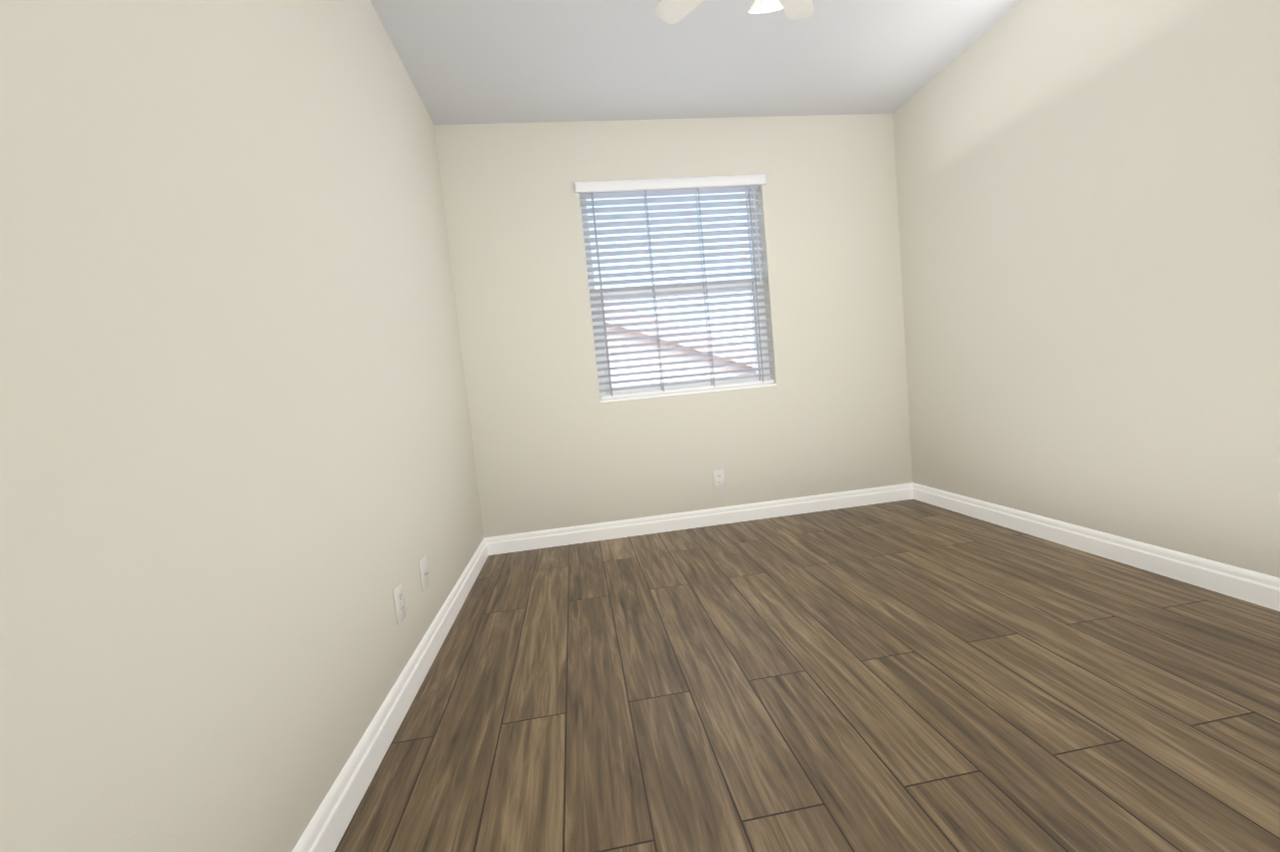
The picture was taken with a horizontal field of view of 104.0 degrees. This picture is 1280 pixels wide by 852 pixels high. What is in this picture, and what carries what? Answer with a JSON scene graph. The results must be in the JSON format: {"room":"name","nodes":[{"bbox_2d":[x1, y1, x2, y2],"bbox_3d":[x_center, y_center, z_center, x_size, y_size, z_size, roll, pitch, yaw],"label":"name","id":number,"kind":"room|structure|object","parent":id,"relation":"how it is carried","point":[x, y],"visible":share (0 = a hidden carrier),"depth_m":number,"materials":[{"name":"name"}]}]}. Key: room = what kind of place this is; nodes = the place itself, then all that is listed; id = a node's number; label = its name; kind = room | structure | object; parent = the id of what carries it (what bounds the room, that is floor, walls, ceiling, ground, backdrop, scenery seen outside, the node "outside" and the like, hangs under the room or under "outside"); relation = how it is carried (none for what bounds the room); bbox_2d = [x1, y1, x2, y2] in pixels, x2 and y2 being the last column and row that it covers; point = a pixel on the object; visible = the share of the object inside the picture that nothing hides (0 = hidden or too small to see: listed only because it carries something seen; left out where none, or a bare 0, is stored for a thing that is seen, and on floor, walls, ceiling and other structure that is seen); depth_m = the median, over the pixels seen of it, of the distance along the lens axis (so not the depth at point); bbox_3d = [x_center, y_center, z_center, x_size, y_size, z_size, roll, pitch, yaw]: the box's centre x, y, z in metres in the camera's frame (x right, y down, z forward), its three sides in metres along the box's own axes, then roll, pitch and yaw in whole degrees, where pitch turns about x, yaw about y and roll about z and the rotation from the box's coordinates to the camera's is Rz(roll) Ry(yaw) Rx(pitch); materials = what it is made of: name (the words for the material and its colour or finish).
{"room":"empty bedroom","nodes":[
{"label":"empty bedroom","id":0,"kind":"room"},
{"bbox_2d":[0,0,483,851],"bbox_3d":[-0.895,-0.349,1.345,0.150,2.450,3.350,-6,4,-7],"label":"wall","id":1,"kind":"structure","parent":0,"point":[238,490],"depth_m":0.84,"materials":[{"name":"white paint"}]},
{"bbox_2d":[291,538,488,851],"bbox_3d":[-0.703,0.807,1.444,0.016,0.103,3.050,-6,4,-7],"label":"baseboard","id":2,"kind":"structure","parent":1,"relation":"attached to","point":[326,828],"depth_m":1.30,"materials":[{"name":"white wood"}]},
{"bbox_2d":[392,581,406,625],"bbox_3d":[-0.748,0.552,1.558,0.008,0.115,0.070,-6,4,-7],"label":"electrical outlet","id":3,"kind":"object","parent":1,"relation":"attached to","point":[399,600],"visible":1,"depth_m":1.55,"materials":[{"name":"white plastic"}]},
{"bbox_2d":[418,555,429,592],"bbox_3d":[-0.779,0.536,1.816,0.017,0.115,0.070,-6,4,-7],"label":"electrical outlet","id":4,"kind":"object","parent":1,"relation":"attached to","point":[424,572],"visible":1,"depth_m":1.81,"materials":[{"name":"white plastic"}]},
{"bbox_2d":[433,112,913,538],"bbox_3d":[0.325,-0.600,3.112,2.760,2.450,0.150,-6,4,-7],"label":"wall","id":5,"kind":"structure","parent":0,"point":[557,444],"depth_m":3.03,"materials":[{"name":"white paint"}]},
{"bbox_2d":[578,190,776,402],"bbox_3d":[0.238,-0.837,3.083,1.110,1.280,0.145,-6,4,-7],"label":"window","id":6,"kind":"structure","parent":5,"relation":"in","point":[603,380],"depth_m":3.11,"materials":[{"name":"white plastic"}]},
{"bbox_2d":[573,172,774,399],"bbox_3d":[0.243,-0.844,3.036,1.154,1.266,0.089,-6,4,-7],"label":"window blinds","id":7,"kind":"object","parent":6,"relation":"attached to","point":[592,190],"visible":1,"depth_m":3.04,"materials":[{"name":"white plastic"}]},
{"bbox_2d":[484,482,913,555],"bbox_3d":[0.447,0.570,3.120,2.760,0.103,0.016,-6,4,-7],"label":"baseboard","id":8,"kind":"structure","parent":5,"relation":"attached to","point":[643,526],"depth_m":3.10,"materials":[{"name":"white wood"}]},
{"bbox_2d":[712,469,725,488],"bbox_3d":[0.493,0.330,3.115,0.070,0.115,0.008,-6,4,-7],"label":"electrical outlet","id":9,"kind":"object","parent":5,"relation":"attached to","point":[718,479],"visible":1,"depth_m":3.11,"materials":[{"name":"white plastic"}]},
{"bbox_2d":[369,0,1022,124],"bbox_3d":[0.420,-1.765,1.433,3.060,0.100,3.350,-6,4,-7],"label":"ceiling","id":10,"kind":"structure","parent":0,"point":[494,61],"depth_m":2.39,"materials":[{"name":"white paint"}]},
{"bbox_2d":[655,0,814,23],"bbox_3d":[0.423,-1.525,1.527,0.930,0.391,0.889,-6,4,-7],"label":"fan","id":11,"kind":"object","parent":10,"relation":"hanging from","point":[671,11],"visible":1,"depth_m":1.88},
{"bbox_2d":[334,499,1279,851],"bbox_3d":[0.660,0.766,1.627,3.060,0.100,3.350,-6,4,-7],"label":"floor","id":12,"kind":"structure","parent":0,"point":[910,675],"depth_m":1.35,"materials":[{"name":"brown wood"}]},
{"bbox_2d":[893,0,1279,578],"bbox_3d":[1.975,-0.650,1.716,0.150,2.450,3.350,-6,4,-7],"label":"wall","id":13,"kind":"structure","parent":0,"point":[1088,196],"depth_m":2.00,"materials":[{"name":"white paint"}]},
{"bbox_2d":[912,483,1279,611],"bbox_3d":[2.004,0.523,1.794,0.016,0.103,3.050,-6,4,-7],"label":"baseboard","id":14,"kind":"structure","parent":13,"relation":"attached to","point":[1261,590],"depth_m":2.02,"materials":[{"name":"white wood"}]},
{"label":"outside","id":15,"kind":"structure","parent":0,"visible":0},
{"bbox_3d":[-1.968,3.161,13.076,80.000,0.100,80.000,-6,4,-7],"label":"ground","id":16,"kind":"structure","parent":15,"visible":0},
{"bbox_2d":[604,301,756,387],"bbox_3d":[-3.164,0.282,10.582,12.600,6.220,8.650,-6,4,-7],"label":"house","id":17,"kind":"structure","parent":16,"relation":"on","point":[667,374],"depth_m":8.02,"materials":[{"name":"beige"}]}
]}

